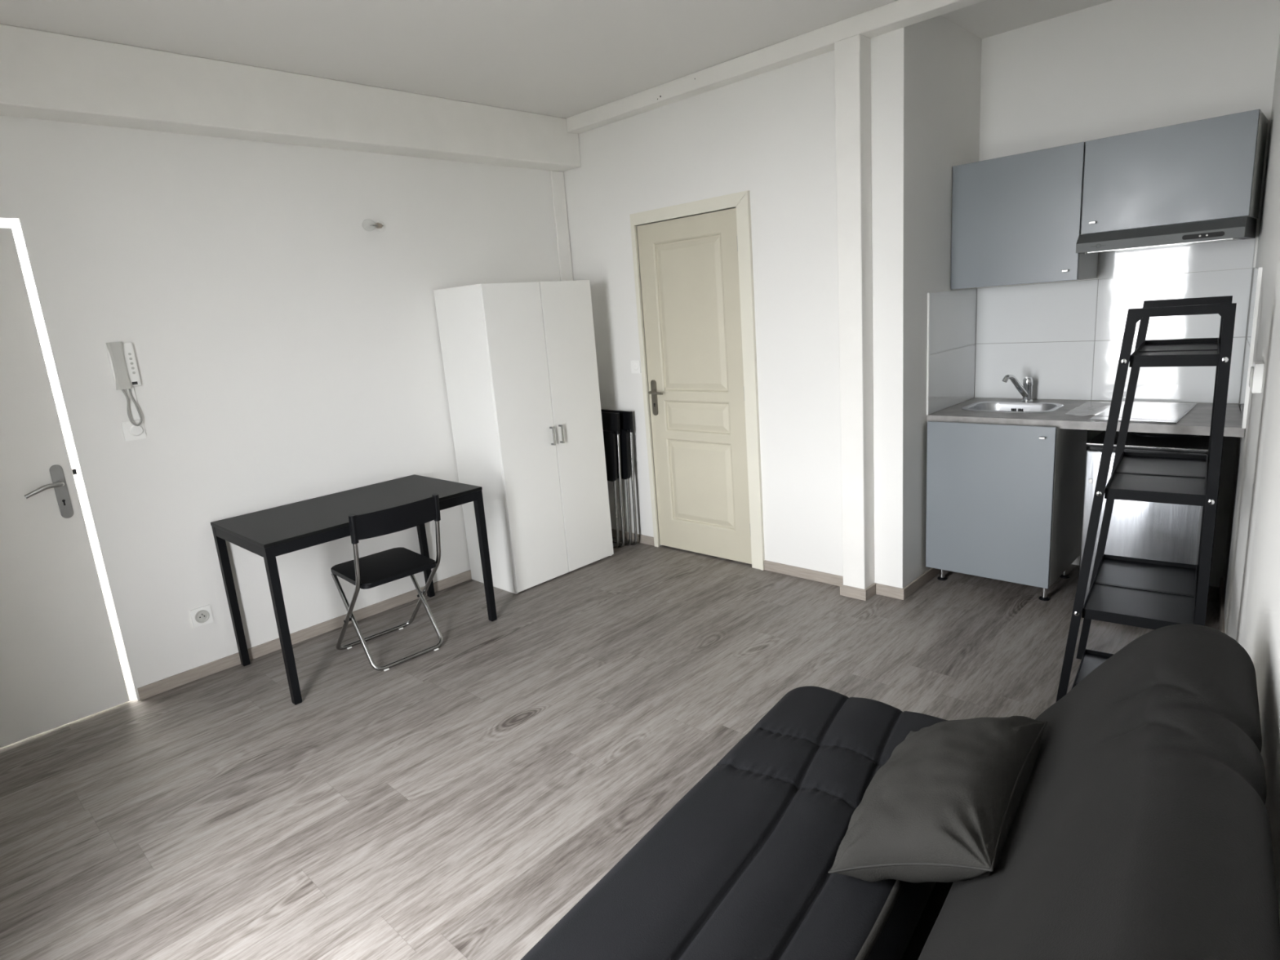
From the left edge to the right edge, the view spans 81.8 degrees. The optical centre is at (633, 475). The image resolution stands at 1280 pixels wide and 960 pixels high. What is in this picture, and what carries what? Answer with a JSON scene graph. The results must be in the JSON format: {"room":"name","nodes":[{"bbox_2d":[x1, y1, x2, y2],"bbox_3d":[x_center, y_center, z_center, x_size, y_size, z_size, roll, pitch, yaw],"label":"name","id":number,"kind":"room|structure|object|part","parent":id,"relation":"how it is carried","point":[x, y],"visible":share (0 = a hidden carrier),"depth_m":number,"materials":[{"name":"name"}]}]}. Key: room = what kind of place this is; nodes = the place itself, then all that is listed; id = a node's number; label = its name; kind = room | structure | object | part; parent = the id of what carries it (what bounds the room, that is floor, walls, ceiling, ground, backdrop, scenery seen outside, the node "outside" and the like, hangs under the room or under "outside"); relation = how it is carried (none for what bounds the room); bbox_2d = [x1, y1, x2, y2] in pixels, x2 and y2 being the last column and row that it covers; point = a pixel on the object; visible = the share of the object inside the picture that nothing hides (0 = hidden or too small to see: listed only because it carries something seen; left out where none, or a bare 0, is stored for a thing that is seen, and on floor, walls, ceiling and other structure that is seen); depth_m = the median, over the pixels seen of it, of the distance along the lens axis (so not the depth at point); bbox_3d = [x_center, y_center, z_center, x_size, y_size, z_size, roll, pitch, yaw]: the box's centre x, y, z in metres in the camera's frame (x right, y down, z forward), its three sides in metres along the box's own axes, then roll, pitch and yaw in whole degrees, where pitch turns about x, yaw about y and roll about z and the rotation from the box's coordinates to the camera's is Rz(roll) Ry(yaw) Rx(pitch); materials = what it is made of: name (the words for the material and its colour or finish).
{"room":"studio apartment","nodes":[
{"label":"studio apartment","id":0,"kind":"room"},
{"bbox_2d":[0,222,112,619],"bbox_3d":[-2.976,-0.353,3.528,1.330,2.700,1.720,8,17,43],"label":"door frame","id":1,"kind":"structure","parent":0,"point":[11,225],"depth_m":4.11,"materials":[{"name":"paint"}]},
{"bbox_2d":[0,115,560,700],"bbox_3d":[-1.698,-0.530,3.795,0.120,2.731,3.920,8,17,43],"label":"wall","id":2,"kind":"structure","parent":0,"point":[286,345],"depth_m":3.54,"materials":[{"name":"paint"}]},
{"bbox_2d":[0,217,138,747],"bbox_3d":[-2.618,0.084,2.861,0.184,2.085,0.798,8,17,43],"label":"door","id":3,"kind":"structure","parent":2,"relation":"in","point":[60,662],"depth_m":3.04,"materials":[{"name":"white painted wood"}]},
{"bbox_3d":[-2.394,0.055,3.003,0.060,0.045,0.141,8,17,43],"label":"lever","id":4,"kind":"part","parent":3,"relation":"part of","materials":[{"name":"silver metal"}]},
{"bbox_3d":[-2.377,0.066,3.069,0.006,0.228,0.043,8,17,43],"label":"handle","id":5,"kind":"part","parent":3,"relation":"part of","materials":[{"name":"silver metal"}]},
{"bbox_2d":[105,342,142,426],"bbox_3d":[-2.176,-0.393,3.181,0.054,0.362,0.096,8,17,43],"label":"intercom","id":6,"kind":"object","parent":2,"relation":"attached to","point":[122,358],"visible":1,"depth_m":3.17,"materials":[{"name":"white plastic"}]},
{"bbox_3d":[-2.191,-0.475,3.172,0.028,0.188,0.094,8,17,43],"label":"plate","id":7,"kind":"part","parent":6,"relation":"part of","materials":[{"name":"white plastic"}]},
{"bbox_3d":[-2.170,-0.299,3.196,0.032,0.171,0.047,-1,13,15],"label":"cord","id":8,"kind":"part","parent":6,"relation":"part of","materials":[{"name":"grey plastic"}]},
{"bbox_2d":[120,419,146,441],"bbox_3d":[-2.181,-0.197,3.225,0.023,0.083,0.080,8,17,43],"label":"dimmer switch","id":9,"kind":"object","parent":2,"relation":"attached to","point":[131,432],"visible":1,"depth_m":3.22,"materials":[{"name":"white plastic"}]},
{"bbox_3d":[-2.173,-0.199,3.228,0.014,0.048,0.048,8,17,43],"label":"knob","id":10,"kind":"part","parent":9,"relation":"part of","materials":[{"name":"white plastic"}]},
{"bbox_2d":[190,604,213,627],"bbox_3d":[-2.042,0.666,3.496,0.020,0.088,0.086,8,17,43],"label":"wall socket","id":11,"kind":"object","parent":2,"relation":"attached to","point":[202,615],"visible":1,"depth_m":3.50,"materials":[{"name":"white plastic"}]},
{"bbox_2d":[0,23,581,171],"bbox_3d":[-1.685,-1.710,3.424,0.179,0.274,3.720,8,17,43],"label":"beam","id":12,"kind":"structure","parent":2,"relation":"attached to","point":[44,75],"depth_m":3.29,"materials":[{"name":"paint"}]},
{"bbox_2d":[137,569,471,700],"bbox_3d":[-1.254,0.689,4.328,0.026,0.058,2.854,8,17,43],"label":"baseboard","id":13,"kind":"structure","parent":2,"relation":"attached to","point":[150,690],"depth_m":3.81,"materials":[{"name":"laminate"}]},
{"bbox_2d":[363,218,385,231],"bbox_3d":[-1.369,-1.320,3.901,0.061,0.061,0.164,0,13,20],"label":"light","id":14,"kind":"object","parent":2,"relation":"attached to","point":[380,226],"visible":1,"depth_m":3.94,"materials":[{"name":"white plastic"}]},
{"bbox_2d":[550,170,573,280],"bbox_3d":[-0.403,-0.769,5.032,0.014,2.456,0.107,8,17,43],"label":"trim","id":15,"kind":"structure","parent":2,"relation":"attached to","point":[557,184],"depth_m":4.83,"materials":[{"name":"paint"}]},
{"bbox_2d":[0,0,897,118],"bbox_3d":[-0.323,-1.695,2.014,4.320,0.100,3.820,8,17,43],"label":"ceiling","id":16,"kind":"structure","parent":0,"point":[563,59],"depth_m":3.14,"materials":[{"name":"paint"}]},
{"bbox_2d":[0,537,1219,959],"bbox_3d":[-0.151,0.874,3.383,5.750,0.060,4.960,8,17,43],"label":"floor","id":17,"kind":"structure","parent":0,"point":[458,800],"depth_m":2.79,"materials":[{"name":"grey laminate"}]},
{"bbox_2d":[210,474,497,705],"bbox_3d":[-1.356,0.492,3.703,0.663,0.729,1.077,8,17,43],"label":"desk","id":18,"kind":"object","parent":17,"relation":"on","point":[268,534],"visible":0.96,"depth_m":3.52,"materials":[{"name":"black wood"}]},
{"bbox_3d":[-1.935,0.578,3.555,0.042,0.708,0.036,8,17,43],"label":"leg","id":19,"kind":"part","parent":18,"relation":"part of","materials":[{"name":"black metal"}]},
{"bbox_3d":[-1.486,0.638,3.131,0.036,0.708,0.036,8,17,43],"label":"leg","id":20,"kind":"part","parent":18,"relation":"part of","materials":[{"name":"black metal"}]},
{"bbox_3d":[-1.223,0.360,4.277,0.042,0.708,0.036,8,17,43],"label":"leg","id":21,"kind":"part","parent":18,"relation":"part of","materials":[{"name":"black metal"}]},
{"bbox_3d":[-0.775,0.419,3.853,0.036,0.708,0.036,8,17,43],"label":"leg","id":22,"kind":"part","parent":18,"relation":"part of","materials":[{"name":"black metal"}]},
{"bbox_2d":[330,493,443,671],"bbox_3d":[-1.198,0.484,3.561,0.431,0.784,0.514,-16,17,-42],"label":"folding chair","id":23,"kind":"object","parent":17,"relation":"on","point":[377,569],"visible":1,"depth_m":3.45,"materials":[{"name":"black plastic"}]},
{"bbox_3d":[-1.203,0.437,3.551,0.375,0.030,0.390,-16,17,-42],"label":"seat","id":24,"kind":"part","parent":23,"relation":"part of","materials":[{"name":"black plastic"}]},
{"bbox_3d":[-1.194,0.653,3.608,0.376,0.432,0.339,-16,17,-42],"label":"frame","id":25,"kind":"part","parent":23,"relation":"part of","materials":[{"name":"silver metal"}]},
{"bbox_3d":[-1.204,0.488,3.567,0.421,0.772,0.492,-16,17,-42],"label":"frame","id":26,"kind":"part","parent":23,"relation":"part of","materials":[{"name":"silver metal"}]},
{"bbox_3d":[-1.066,0.190,3.327,0.431,0.131,0.058,-16,17,-42],"label":"backrest","id":27,"kind":"part","parent":23,"relation":"part of","materials":[{"name":"black plastic"}]},
{"bbox_2d":[433,280,613,594],"bbox_3d":[-0.624,-0.265,4.495,0.494,1.745,0.786,8,17,43],"label":"wardrobe","id":28,"kind":"object","parent":17,"relation":"on","point":[519,359],"visible":1,"depth_m":4.27,"materials":[{"name":"white laminate"}]},
{"bbox_3d":[-0.607,-0.209,4.215,0.016,1.731,0.395,8,17,43],"label":"door","id":29,"kind":"part","parent":28,"relation":"part of","materials":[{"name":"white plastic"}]},
{"bbox_3d":[-0.475,-0.233,4.317,0.030,0.110,0.010,8,17,43],"label":"handle","id":30,"kind":"part","parent":28,"relation":"part of","materials":[{"name":"silver metal"}]},
{"bbox_3d":[-0.428,-0.247,4.365,0.030,0.110,0.010,8,17,43],"label":"handle","id":31,"kind":"part","parent":28,"relation":"part of","materials":[{"name":"silver metal"}]},
{"bbox_3d":[-0.336,-0.292,4.490,0.016,1.731,0.386,8,17,43],"label":"door","id":32,"kind":"part","parent":28,"relation":"part of","materials":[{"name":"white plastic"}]},
{"bbox_2d":[601,411,625,548],"bbox_3d":[-0.237,0.023,4.969,0.441,0.920,0.078,8,17,43],"label":"folded chair","id":33,"kind":"object","parent":17,"relation":"on","point":[611,420],"visible":0.49,"depth_m":4.81,"materials":[{"name":"black plastic"}]},
{"bbox_3d":[-0.265,-0.145,4.916,0.400,0.330,0.023,9,16,43],"label":"seat","id":34,"kind":"part","parent":33,"relation":"part of","materials":[{"name":"black plastic"}]},
{"bbox_3d":[-0.250,-0.359,4.896,0.431,0.135,0.031,9,16,43],"label":"backrest","id":35,"kind":"part","parent":33,"relation":"part of","materials":[{"name":"black plastic"}]},
{"bbox_3d":[-0.243,0.204,4.998,0.371,0.549,0.026,9,16,43],"label":"frame","id":36,"kind":"part","parent":33,"relation":"part of","materials":[{"name":"silver metal"}]},
{"bbox_3d":[-0.231,0.028,4.981,0.421,0.898,0.031,9,16,43],"label":"frame","id":37,"kind":"part","parent":33,"relation":"part of","materials":[{"name":"silver metal"}]},
{"bbox_2d":[600,408,637,546],"bbox_3d":[-0.154,0.010,4.997,0.441,0.920,0.078,8,17,43],"label":"folded chair","id":38,"kind":"object","parent":17,"relation":"on","point":[625,417],"visible":0.48,"depth_m":4.84,"materials":[{"name":"black plastic"}]},
{"bbox_3d":[-0.167,-0.372,4.925,0.431,0.135,0.031,9,16,43],"label":"backrest","id":39,"kind":"part","parent":38,"relation":"part of","materials":[{"name":"black plastic"}]},
{"bbox_3d":[-0.181,-0.158,4.945,0.400,0.330,0.023,9,16,43],"label":"seat","id":40,"kind":"part","parent":38,"relation":"part of","materials":[{"name":"black plastic"}]},
{"bbox_3d":[-0.159,0.191,5.026,0.371,0.549,0.026,9,16,43],"label":"frame","id":41,"kind":"part","parent":38,"relation":"part of","materials":[{"name":"silver metal"}]},
{"bbox_3d":[-0.147,0.015,5.010,0.421,0.898,0.031,9,16,43],"label":"frame","id":42,"kind":"part","parent":38,"relation":"part of","materials":[{"name":"silver metal"}]},
{"bbox_2d":[520,623,1279,959],"bbox_3d":[0.336,0.860,1.223,1.061,0.835,1.930,5,16,37],"label":"sofa","id":43,"kind":"object","parent":17,"relation":"on","point":[1140,829],"visible":0.76,"depth_m":1.33,"materials":[{"name":"black fabric"}]},
{"bbox_2d":[520,685,947,959],"bbox_3d":[0.143,0.907,1.382,0.570,0.154,1.920,5,16,37],"label":"seat cushion","id":44,"kind":"object","parent":43,"relation":"on","point":[738,868],"depth_m":1.51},
{"bbox_3d":[0.173,1.023,1.385,0.570,0.072,1.850,5,16,37],"label":"seat frame","id":45,"kind":"part","parent":43,"relation":"part of","materials":[{"name":"black"}]},
{"bbox_2d":[827,715,1047,883],"bbox_3d":[0.649,0.659,1.541,0.293,0.226,0.528,5,16,37],"label":"cushion","id":46,"kind":"object","parent":43,"relation":"on","point":[944,805],"visible":0.98,"depth_m":1.42,"materials":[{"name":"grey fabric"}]},
{"bbox_2d":[918,623,1279,959],"bbox_3d":[0.570,0.730,1.001,0.440,0.520,1.930,5,16,37],"label":"cushion","id":47,"kind":"object","parent":43,"relation":"on","point":[1140,829],"depth_m":1.09,"materials":[{"name":"black fabric"}]},
{"bbox_2d":[925,421,1087,600],"bbox_3d":[1.917,0.126,3.825,0.587,0.884,0.591,8,17,43],"label":"base cabinet","id":48,"kind":"object","parent":17,"relation":"on","point":[1005,502],"visible":0.98,"depth_m":3.60,"materials":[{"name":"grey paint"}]},
{"bbox_3d":[1.667,0.501,3.992,0.025,0.096,0.025,8,17,43],"label":"leg","id":49,"kind":"part","parent":48,"relation":"part of","materials":[{"name":"silver metal"}]},
{"bbox_3d":[2.024,0.551,3.640,0.025,0.096,0.025,8,17,43],"label":"leg","id":50,"kind":"part","parent":48,"relation":"part of","materials":[{"name":"silver metal"}]},
{"bbox_3d":[2.271,0.475,3.891,0.025,0.096,0.025,8,17,43],"label":"leg","id":51,"kind":"part","parent":48,"relation":"part of","materials":[{"name":"silver metal"}]},
{"bbox_2d":[926,397,1244,437],"bbox_3d":[2.178,-0.299,3.577,1.263,0.037,0.650,8,17,43],"label":"countertop","id":52,"kind":"structure","parent":48,"relation":"on","point":[1197,421],"depth_m":3.42,"materials":[{"name":"laminate"}]},
{"bbox_2d":[961,401,1063,413],"bbox_3d":[1.958,-0.283,3.834,0.440,0.156,0.340,8,17,43],"label":"sink","id":53,"kind":"object","parent":52,"relation":"in","point":[996,406],"visible":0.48,"depth_m":3.91,"materials":[{"name":"metal"}]},
{"bbox_2d":[1002,373,1032,401],"bbox_3d":[2.032,-0.462,3.894,0.236,0.162,0.066,-12,15,-32],"label":"tap","id":54,"kind":"object","parent":52,"relation":"on","point":[1026,389],"visible":1,"depth_m":3.92,"materials":[{"name":"silver metal"}]},
{"bbox_3d":[2.081,-0.512,3.918,0.048,0.042,0.106,8,17,43],"label":"lever","id":55,"kind":"part","parent":54,"relation":"part of","materials":[{"name":"silver metal"}]},
{"bbox_2d":[1065,400,1196,423],"bbox_3d":[2.299,-0.305,3.444,0.456,0.013,0.565,8,17,43],"label":"cooktop","id":56,"kind":"object","parent":52,"relation":"in","point":[1145,412],"visible":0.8,"depth_m":3.37,"materials":[{"name":"white ceramic"}]},
{"bbox_2d":[1055,295,1236,702],"bbox_3d":[1.754,0.139,2.558,0.394,1.437,0.647,5,16,37],"label":"ladder shelf","id":57,"kind":"object","parent":17,"relation":"on","point":[1148,593],"visible":0.8,"depth_m":2.44,"materials":[{"name":"black metal"}]},
{"bbox_3d":[1.808,0.805,2.707,0.332,0.003,0.595,5,16,37],"label":"shelf","id":58,"kind":"part","parent":57,"relation":"part of","materials":[{"name":"black metal"}]},
{"bbox_3d":[1.793,0.402,2.603,0.290,0.003,0.595,5,16,37],"label":"shelf","id":59,"kind":"part","parent":57,"relation":"part of","materials":[{"name":"black metal"}]},
{"bbox_3d":[1.777,-0.001,2.500,0.248,0.003,0.595,5,16,37],"label":"shelf","id":60,"kind":"part","parent":57,"relation":"part of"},
{"bbox_3d":[1.762,-0.403,2.397,0.206,0.003,0.595,5,16,37],"label":"shelf","id":61,"kind":"part","parent":57,"relation":"part of","materials":[{"name":"black metal"}]},
{"bbox_2d":[1079,431,1224,604],"bbox_3d":[2.376,0.216,3.403,0.432,0.822,0.556,8,17,43],"label":"mini fridge","id":62,"kind":"object","parent":17,"relation":"on","point":[1159,531],"visible":0.29,"depth_m":3.19,"materials":[{"name":"silver metal"}]},
{"bbox_3d":[2.163,-0.123,3.130,0.430,0.005,0.019,8,17,43],"label":"trim","id":63,"kind":"part","parent":62,"relation":"part of","materials":[{"name":"silver metal"}]},
{"bbox_2d":[1130,431,1198,437],"bbox_3d":[2.386,-0.202,3.355,0.277,0.010,0.307,-8,13,-16],"label":"power cable","id":64,"kind":"object","parent":62,"relation":"on","point":[1131,433],"visible":0.51,"depth_m":3.25,"materials":[{"name":"black plastic"}]},
{"bbox_2d":[563,27,903,588],"bbox_3d":[0.494,-0.821,4.317,2.280,2.731,0.140,8,17,43],"label":"wall","id":65,"kind":"structure","parent":0,"point":[771,135],"depth_m":3.91,"materials":[{"name":"paint"}]},
{"bbox_2d":[611,528,654,546],"bbox_3d":[-0.059,0.415,5.127,0.556,0.058,0.012,8,17,43],"label":"baseboard","id":66,"kind":"structure","parent":65,"relation":"attached to","point":[642,539],"depth_m":5.03,"materials":[{"name":"laminate"}]},
{"bbox_2d":[630,360,640,373],"bbox_3d":[0.011,-0.695,4.721,0.078,0.080,0.014,8,17,43],"label":"light switch","id":67,"kind":"object","parent":65,"relation":"attached to","point":[635,365],"visible":1,"depth_m":4.71,"materials":[{"name":"white plastic"}]},
{"bbox_2d":[629,190,764,570],"bbox_3d":[0.373,-0.515,4.415,0.866,2.112,0.107,8,17,43],"label":"door","id":68,"kind":"structure","parent":65,"relation":"in","point":[696,273],"depth_m":4.39,"materials":[{"name":"beige paint"}]},
{"bbox_3d":[0.130,-0.493,4.674,0.042,0.226,0.007,8,17,43],"label":"handle","id":69,"kind":"part","parent":68,"relation":"part of","materials":[{"name":"silver metal"}]},
{"bbox_3d":[0.140,-0.519,4.609,0.126,0.028,0.060,8,17,43],"label":"lever","id":70,"kind":"part","parent":68,"relation":"part of","materials":[{"name":"silver metal"}]},
{"bbox_2d":[566,0,985,133],"bbox_3d":[0.844,-2.014,3.440,3.396,0.080,0.098,8,17,43],"label":"ceiling beam","id":71,"kind":"structure","parent":65,"relation":"attached to","point":[899,14],"depth_m":3.57,"materials":[{"name":"paint"}]},
{"bbox_2d":[764,560,904,600],"bbox_3d":[1.036,0.577,4.018,0.844,0.058,0.122,8,17,43],"label":"baseboard","id":72,"kind":"structure","parent":65,"relation":"attached to","point":[874,588],"depth_m":4.01,"materials":[{"name":"laminate"}]},
{"bbox_2d":[834,34,874,589],"bbox_3d":[1.083,-0.665,3.604,0.122,2.649,0.110,8,17,43],"label":"column","id":73,"kind":"structure","parent":65,"relation":"attached to","point":[852,55],"depth_m":3.52,"materials":[{"name":"paint"}]},
{"bbox_2d":[902,15,982,588],"bbox_3d":[1.593,-0.843,3.881,0.100,2.795,1.049,8,17,43],"label":"wall","id":74,"kind":"structure","parent":0,"point":[942,60],"depth_m":3.61,"materials":[{"name":"paint"}]},
{"bbox_2d":[903,568,939,599],"bbox_3d":[1.700,0.506,4.101,0.012,0.058,0.934,8,17,43],"label":"baseboard","id":75,"kind":"structure","parent":74,"relation":"attached to","point":[914,585],"depth_m":3.90,"materials":[{"name":"laminate"}]},
{"bbox_2d":[926,293,929,415],"bbox_3d":[1.478,-0.607,3.712,0.010,0.609,0.011,8,17,43],"label":"trim","id":76,"kind":"structure","parent":74,"relation":"attached to","point":[928,294],"depth_m":3.71,"materials":[{"name":"white tile"}]},
{"bbox_2d":[928,288,976,413],"bbox_3d":[1.702,-0.676,3.941,0.007,0.606,0.639,8,17,43],"label":"tiled wall","id":77,"kind":"structure","parent":74,"relation":"attached to","point":[953,313],"depth_m":3.92,"materials":[{"name":"white tile"}]},
{"bbox_2d":[940,0,1112,39],"bbox_3d":[2.031,-2.167,3.084,1.569,0.100,1.100,8,17,43],"label":"ceiling","id":78,"kind":"structure","parent":0,"point":[987,18],"depth_m":3.49,"materials":[{"name":"paint"}]},
{"bbox_2d":[973,0,1279,587],"bbox_3d":[2.420,-0.871,3.714,1.519,2.795,0.105,8,17,43],"label":"wall","id":79,"kind":"structure","parent":0,"point":[1113,68],"depth_m":3.48,"materials":[{"name":"paint"}]},
{"bbox_2d":[951,142,1097,288],"bbox_3d":[1.951,-1.270,3.697,0.583,0.603,0.387,8,17,43],"label":"upper cabinet","id":80,"kind":"object","parent":79,"relation":"attached to","point":[1016,219],"visible":0.94,"depth_m":3.56,"materials":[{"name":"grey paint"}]},
{"bbox_2d":[974,221,1257,403],"bbox_3d":[2.347,-0.784,3.739,1.177,0.806,0.007,8,17,43],"label":"tiled wall","id":81,"kind":"structure","parent":79,"relation":"attached to","point":[1046,313],"depth_m":3.71,"materials":[{"name":"white tile"}]},
{"bbox_2d":[1080,109,1268,235],"bbox_3d":[2.373,-1.311,3.268,0.601,0.401,0.387,8,17,43],"label":"upper cabinet","id":82,"kind":"object","parent":79,"relation":"attached to","point":[1208,169],"visible":0.94,"depth_m":3.12,"materials":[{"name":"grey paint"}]},
{"bbox_2d":[1075,216,1257,254],"bbox_3d":[2.375,-1.067,3.308,0.598,0.088,0.431,8,17,43],"label":"hood","id":83,"kind":"object","parent":82,"relation":"attached to","point":[1243,228],"visible":1,"depth_m":3.16,"materials":[{"name":"grey metal"}]},
{"bbox_3d":[2.350,-0.991,3.050,0.140,0.019,0.002,8,17,43],"label":"control panel","id":84,"kind":"part","parent":83,"relation":"part of","materials":[{"name":"black"}]},
{"bbox_2d":[1223,31,1279,919],"bbox_3d":[1.479,-0.283,1.426,0.837,2.795,4.880,8,17,43],"label":"wall","id":85,"kind":"structure","parent":0,"point":[1251,573],"depth_m":2.15,"materials":[{"name":"paint"}]},
{"bbox_2d":[1219,577,1224,632],"bbox_3d":[2.617,0.616,3.288,0.011,0.058,0.822,5,16,37],"label":"baseboard","id":86,"kind":"structure","parent":85,"relation":"attached to","point":[1221,583],"depth_m":3.30,"materials":[{"name":"laminate"}]},
{"bbox_2d":[1239,267,1257,417],"bbox_3d":[2.588,-0.558,3.104,0.007,0.606,0.641,5,16,37],"label":"tiled wall","id":87,"kind":"structure","parent":85,"relation":"attached to","point":[1255,269],"depth_m":3.14,"materials":[{"name":"white tile"}]},
{"bbox_2d":[1241,266,1262,428],"bbox_3d":[2.384,-0.487,2.849,0.011,0.613,0.023,5,16,37],"label":"trim","id":88,"kind":"structure","parent":85,"relation":"attached to","point":[1260,269],"depth_m":2.84,"materials":[{"name":"white tile"}]},
{"bbox_2d":[1248,360,1264,393],"bbox_3d":[1.938,-0.308,2.300,0.030,0.090,0.090,5,16,37],"label":"switch box","id":89,"kind":"object","parent":85,"relation":"attached to","point":[1256,374],"visible":1,"depth_m":2.27,"materials":[{"name":"white plastic"}]}
]}

